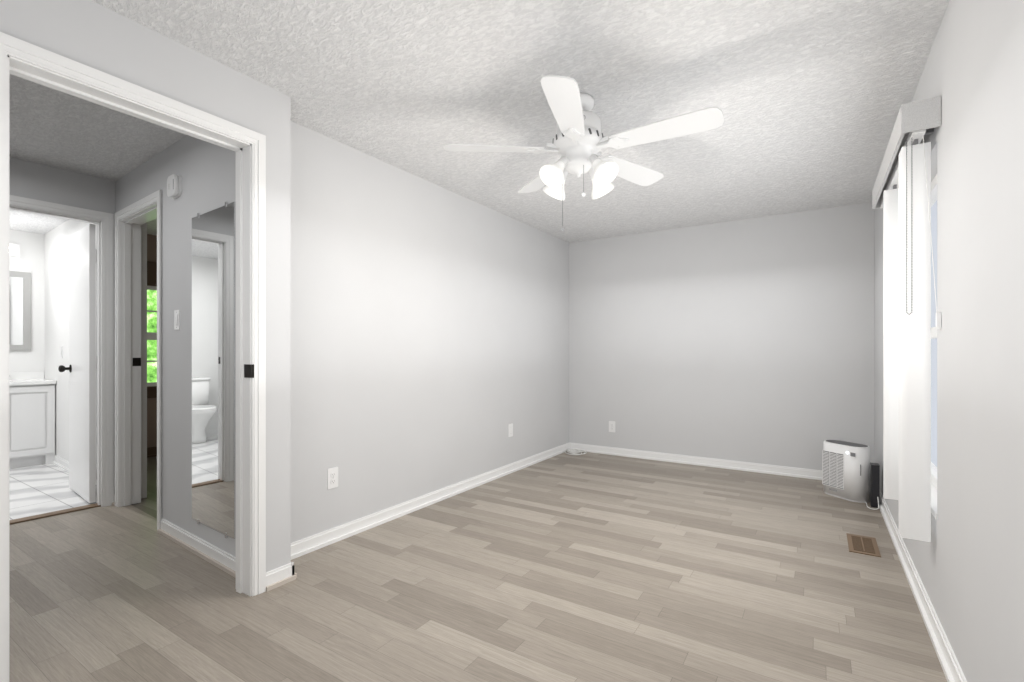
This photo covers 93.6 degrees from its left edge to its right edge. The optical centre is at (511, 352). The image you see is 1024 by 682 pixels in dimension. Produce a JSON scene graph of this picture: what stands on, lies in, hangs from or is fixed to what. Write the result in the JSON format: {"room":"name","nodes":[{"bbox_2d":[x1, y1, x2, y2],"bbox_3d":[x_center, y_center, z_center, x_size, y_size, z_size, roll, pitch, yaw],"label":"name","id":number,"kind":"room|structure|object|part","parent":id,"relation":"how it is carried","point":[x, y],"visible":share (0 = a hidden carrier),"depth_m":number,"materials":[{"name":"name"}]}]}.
{"room":"empty bedroom","nodes":[
{"label":"empty bedroom","id":0,"kind":"room"},
{"bbox_2d":[9,229,43,371],"bbox_3d":[-5.775,-0.070,3.983,0.120,2.340,2.980,0,0,36],"label":"wall","id":1,"kind":"structure","parent":0,"point":[30,259],"depth_m":4.98,"materials":[{"name":"white paint"}]},
{"bbox_2d":[9,243,19,256],"bbox_3d":[-5.123,-1.035,4.729,0.055,0.130,0.400,0,0,36],"label":"sconce","id":2,"kind":"object","parent":1,"relation":"attached to","point":[14,249],"visible":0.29,"depth_m":4.86,"materials":[{"name":"white"}]},
{"bbox_2d":[9,271,30,349],"bbox_3d":[-5.137,-0.420,4.739,0.021,0.800,0.560,0,0,36],"label":"vanity mirror","id":3,"kind":"object","parent":1,"relation":"attached to","point":[19,310],"visible":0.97,"depth_m":4.90,"materials":[{"name":"grey mirror"}]},
{"bbox_2d":[9,157,114,492],"bbox_3d":[-3.640,-0.070,2.532,0.120,2.340,2.440,0,0,36],"label":"wall","id":4,"kind":"structure","parent":0,"point":[35,181],"depth_m":3.26,"materials":[{"name":"grey paint"}]},
{"bbox_2d":[58,224,96,502],"bbox_3d":[-3.289,0.080,3.687,0.681,2.016,0.181,0,0,36],"label":"door","id":5,"kind":"structure","parent":4,"relation":"in","point":[82,368],"depth_m":3.59,"materials":[{"name":"white wood"}]},
{"bbox_2d":[9,190,162,530],"bbox_3d":[-2.774,0.052,2.981,1.035,2.096,0.938,0,0,36],"label":"door frame","id":6,"kind":"structure","parent":4,"relation":"attached to","point":[131,219],"depth_m":3.43,"materials":[{"name":"white wood"}]},
{"bbox_3d":[-3.062,0.070,3.229,0.226,0.060,0.872,0,0,36],"label":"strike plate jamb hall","id":7,"kind":"part","parent":6,"relation":"part of","materials":[{"name":"black metal"}]},
{"bbox_2d":[44,220,146,498],"bbox_3d":[-3.842,-0.070,4.347,2.580,2.340,0.120,0,0,36],"label":"wall","id":8,"kind":"structure","parent":0,"point":[56,288],"depth_m":4.62,"materials":[{"name":"white paint"}]},
{"bbox_2d":[52,455,68,471],"bbox_3d":[-4.257,1.061,4.558,1.660,0.078,0.026,0,0,36],"label":"baseboard","id":9,"kind":"structure","parent":8,"relation":"attached to","point":[61,463],"depth_m":4.52,"materials":[{"name":"white wood"}]},
{"bbox_2d":[0,0,290,571],"bbox_3d":[-1.853,-0.070,1.222,0.120,2.340,2.710,0,0,33],"label":"wall","id":10,"kind":"structure","parent":0,"point":[93,34],"depth_m":2.12,"materials":[{"name":"grey paint"}]},
{"bbox_2d":[0,32,265,681],"bbox_3d":[-1.437,0.052,1.876,0.154,2.096,0.892,0,0,33],"label":"door frame","id":11,"kind":"structure","parent":10,"relation":"attached to","point":[32,63],"depth_m":2.16,"materials":[{"name":"white wood"}]},
{"bbox_2d":[147,234,156,447],"bbox_3d":[-3.565,-0.070,5.493,0.120,2.340,2.060,0,0,36],"label":"wall","id":12,"kind":"structure","parent":0,"point":[151,402],"depth_m":5.07,"materials":[{"name":"brown paint"}]},
{"bbox_2d":[147,446,156,457],"bbox_3d":[-2.258,1.050,4.469,3.200,0.100,1.940,0,0,36],"label":"baseboard","id":13,"kind":"structure","parent":12,"relation":"attached to","point":[151,451],"depth_m":5.06,"materials":[{"name":"brown wood"}]},
{"bbox_2d":[147,261,156,397],"bbox_3d":[-3.570,-0.235,5.385,0.100,1.430,1.180,0,0,36],"label":"window","id":14,"kind":"structure","parent":12,"relation":"in","point":[152,285],"depth_m":5.06,"materials":[{"name":"brown wood"}]},
{"bbox_2d":[115,135,235,556],"bbox_3d":[-2.074,-0.070,2.970,2.140,2.340,0.129,0,0,36],"label":"wall","id":15,"kind":"structure","parent":0,"point":[205,170],"depth_m":2.64,"materials":[{"name":"grey paint"}]},
{"bbox_2d":[167,174,181,198],"bbox_3d":[-1.975,-0.970,2.807,0.125,0.125,0.037,0,0,36],"label":"smoke detector","id":16,"kind":"object","parent":15,"relation":"attached to","point":[174,186],"visible":0.98,"depth_m":2.78,"materials":[{"name":"white plastic"}]},
{"bbox_2d":[174,310,179,329],"bbox_3d":[-1.967,-0.190,2.818,0.070,0.115,0.010,0,0,36],"label":"hall light switch","id":17,"kind":"object","parent":15,"relation":"attached to","point":[176,319],"visible":1,"depth_m":2.81,"materials":[{"name":"white plastic"}]},
{"bbox_2d":[158,518,235,577],"bbox_3d":[-1.703,1.061,2.616,1.124,0.078,0.026,0,0,36],"label":"baseboard","id":18,"kind":"structure","parent":15,"relation":"attached to","point":[224,561],"depth_m":2.61,"materials":[{"name":"white wood"}]},
{"bbox_3d":[-1.587,0.090,2.542,0.510,1.708,0.008,0,0,36],"label":"hall mirror","id":19,"kind":"part","parent":15,"relation":"part of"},
{"bbox_2d":[266,562,296,591],"bbox_3d":[-1.725,1.061,1.494,0.246,0.078,2.166,0,0,33],"label":"baseboard","id":20,"kind":"structure","parent":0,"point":[280,576],"depth_m":2.27,"materials":[{"name":"white wood"}]},
{"bbox_2d":[291,121,568,542],"bbox_3d":[-0.357,-0.070,3.980,0.120,2.340,3.550,0,0,33],"label":"wall","id":21,"kind":"structure","parent":0,"point":[429,337],"depth_m":3.29,"materials":[{"name":"grey paint"}]},
{"bbox_2d":[327,467,337,488],"bbox_3d":[-1.040,0.730,2.791,0.008,0.118,0.072,0,0,33],"label":"electrical outlet","id":22,"kind":"object","parent":21,"relation":"attached to","point":[332,477],"visible":1,"depth_m":2.78,"materials":[{"name":"white plastic"}]},
{"bbox_2d":[291,442,570,559],"bbox_3d":[-0.292,1.061,3.946,0.026,0.078,3.538,0,0,33],"label":"baseboard","id":23,"kind":"structure","parent":21,"relation":"attached to","point":[301,547],"depth_m":3.27,"materials":[{"name":"white wood"}]},
{"bbox_2d":[508,423,512,436],"bbox_3d":[-0.012,0.715,4.406,0.005,0.118,0.072,0,0,33],"label":"electrical outlet","id":24,"kind":"object","parent":21,"relation":"attached to","point":[510,430],"visible":1,"depth_m":4.40,"materials":[{"name":"white plastic"}]},
{"bbox_2d":[9,450,946,681],"bbox_3d":[-1.818,1.130,3.336,7.672,0.060,6.448,0,0,33],"label":"floor","id":25,"kind":"structure","parent":0,"point":[586,567],"depth_m":2.19,"materials":[{"name":"wood"}]},
{"bbox_2d":[9,371,55,467],"bbox_3d":[-4.933,0.623,4.583,0.530,0.955,0.772,0,0,36],"label":"bathroom vanity","id":26,"kind":"object","parent":25,"relation":"on","point":[31,418],"visible":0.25,"depth_m":4.64,"materials":[{"name":"white wood"}]},
{"bbox_2d":[9,503,100,524],"bbox_3d":[-3.167,1.095,3.183,0.080,0.009,0.674,0,0,36],"label":"trim","id":27,"kind":"structure","parent":25,"relation":"on","point":[44,515],"depth_m":3.25,"materials":[{"name":"brown wood"}]},
{"bbox_2d":[565,448,586,454],"bbox_3d":[0.695,1.079,5.222,0.234,0.041,0.208,0,0,33],"label":"cord","id":28,"kind":"object","parent":25,"relation":"on","point":[571,451],"visible":1,"depth_m":5.19,"materials":[{"name":"white plastic"}]},
{"bbox_2d":[822,440,869,502],"bbox_3d":[2.544,0.897,3.660,0.172,0.406,0.320,0,0,-20],"label":"air purifier","id":29,"kind":"object","parent":25,"relation":"on","point":[845,470],"visible":1,"depth_m":3.57,"materials":[{"name":"white plastic"}]},
{"bbox_2d":[846,533,880,556],"bbox_3d":[2.003,1.097,2.744,0.140,0.006,0.310,0,0,33],"label":"floor vent","id":30,"kind":"object","parent":25,"relation":"in","point":[860,544],"visible":1,"depth_m":2.73,"materials":[{"name":"brown metal"}]},
{"bbox_2d":[870,462,879,507],"bbox_3d":[2.596,0.950,3.439,0.050,0.300,0.090,0,0,33],"label":"router","id":31,"kind":"object","parent":25,"relation":"on","point":[874,481],"visible":0.9,"depth_m":3.40,"materials":[{"name":"black plastic"}]},
{"bbox_2d":[9,0,948,242],"bbox_3d":[-2.117,-1.280,3.163,7.990,0.080,7.060,0,0,33],"label":"ceiling","id":32,"kind":"structure","parent":0,"point":[808,98],"depth_m":2.29,"materials":[{"name":"white paint"}]},
{"bbox_2d":[443,75,723,225],"bbox_3d":[0.370,-0.930,2.338,1.218,0.620,1.273,0,0,33],"label":"ceiling fan","id":33,"kind":"object","parent":32,"relation":"hanging from","point":[580,140],"depth_m":2.27,"materials":[{"name":"white plastic"}]},
{"bbox_3d":[0.259,-0.788,2.366,0.021,0.336,0.002,0,0,0],"label":"fan chain cord","id":34,"kind":"part","parent":33,"relation":"part of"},
{"bbox_2d":[569,202,873,469],"bbox_3d":[1.847,-0.070,4.752,3.010,2.340,0.120,0,0,33],"label":"wall","id":35,"kind":"structure","parent":0,"point":[750,340],"depth_m":4.54,"materials":[{"name":"grey paint"}]},
{"bbox_2d":[609,421,614,431],"bbox_3d":[1.075,0.800,5.168,0.072,0.118,0.008,0,0,33],"label":"electrical outlet","id":36,"kind":"object","parent":35,"relation":"attached to","point":[611,426],"visible":1,"depth_m":5.17,"materials":[{"name":"white plastic"}]},
{"bbox_2d":[571,443,821,479],"bbox_3d":[1.804,1.061,4.693,2.700,0.078,0.026,0,0,33],"label":"baseboard","id":37,"kind":"structure","parent":35,"relation":"attached to","point":[693,460],"depth_m":4.65,"materials":[{"name":"white wood"}]},
{"bbox_2d":[874,0,1023,681],"bbox_3d":[1.473,-0.070,1.474,0.120,2.340,5.810,0,0,33],"label":"wall","id":38,"kind":"structure","parent":0,"point":[968,560],"depth_m":1.39,"materials":[{"name":"grey paint"}]},
{"bbox_2d":[880,128,936,519],"bbox_3d":[1.941,-0.125,2.285,0.202,1.550,1.140,0,0,33],"label":"bedroom window","id":39,"kind":"structure","parent":38,"relation":"in","point":[934,336],"depth_m":2.27,"materials":[{"name":"white glass"}]},
{"bbox_2d":[883,190,890,498],"bbox_3d":[1.942,-0.040,2.438,0.089,1.570,0.032,0,0,33],"label":"vane","id":40,"kind":"object","parent":39,"relation":"hanging from","point":[887,193],"depth_m":2.44,"materials":[{"name":"white plastic"}]},
{"bbox_3d":[1.889,-0.863,2.318,0.080,0.075,1.140,0,0,33],"label":"window blind rail","id":41,"kind":"part","parent":39,"relation":"part of","materials":[{"name":"white plastic"}]},
{"bbox_2d":[872,96,940,208],"bbox_3d":[1.874,-0.905,2.328,0.116,0.110,1.180,0,0,33],"label":"blind valance","id":42,"kind":"object","parent":39,"relation":"attached to","point":[919,115],"visible":0.75,"depth_m":1.86,"materials":[{"name":"plastic"}]},
{"bbox_2d":[906,138,912,314],"bbox_3d":[1.560,-0.494,1.887,0.021,0.696,0.005,0,0,33],"label":"cord","id":43,"kind":"object","parent":39,"relation":"hanging from","point":[911,225],"visible":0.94,"depth_m":1.88,"materials":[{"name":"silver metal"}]},
{"bbox_2d":[891,142,930,541],"bbox_3d":[1.628,-0.040,1.945,0.089,1.570,0.093,0,0,33],"label":"vertical blinds","id":44,"kind":"object","parent":39,"relation":"hanging from","point":[906,410],"depth_m":1.91,"materials":[{"name":"white plastic"}]},
{"bbox_2d":[922,134,936,311],"bbox_3d":[1.592,-0.490,1.831,0.003,0.700,0.045,0,0,-30],"label":"cord","id":45,"kind":"object","parent":39,"relation":"hanging from","point":[930,224],"visible":1,"depth_m":1.83,"materials":[{"name":"white plastic"}]},
{"bbox_2d":[879,490,966,681],"bbox_3d":[1.444,1.061,1.564,0.026,0.078,5.690,0,0,33],"label":"baseboard","id":46,"kind":"structure","parent":38,"relation":"attached to","point":[950,665],"depth_m":1.99,"materials":[{"name":"white wood"}]},
{"bbox_2d":[936,312,940,328],"bbox_3d":[1.607,-0.120,1.811,0.013,0.060,0.022,0,0,33],"label":"cleat","id":47,"kind":"object","parent":38,"relation":"attached to","point":[938,319],"visible":1,"depth_m":1.80,"materials":[{"name":"white plastic"}]},
{"label":"outside","id":48,"kind":"structure","parent":0,"visible":0},
{"bbox_2d":[147,290,156,382],"bbox_3d":[-3.809,-0.170,5.676,0.010,1.860,2.010,0,0,36],"label":"foliage","id":49,"kind":"object","parent":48,"point":[151,327],"depth_m":5.38,"materials":[{"name":"green plant"}]}
]}

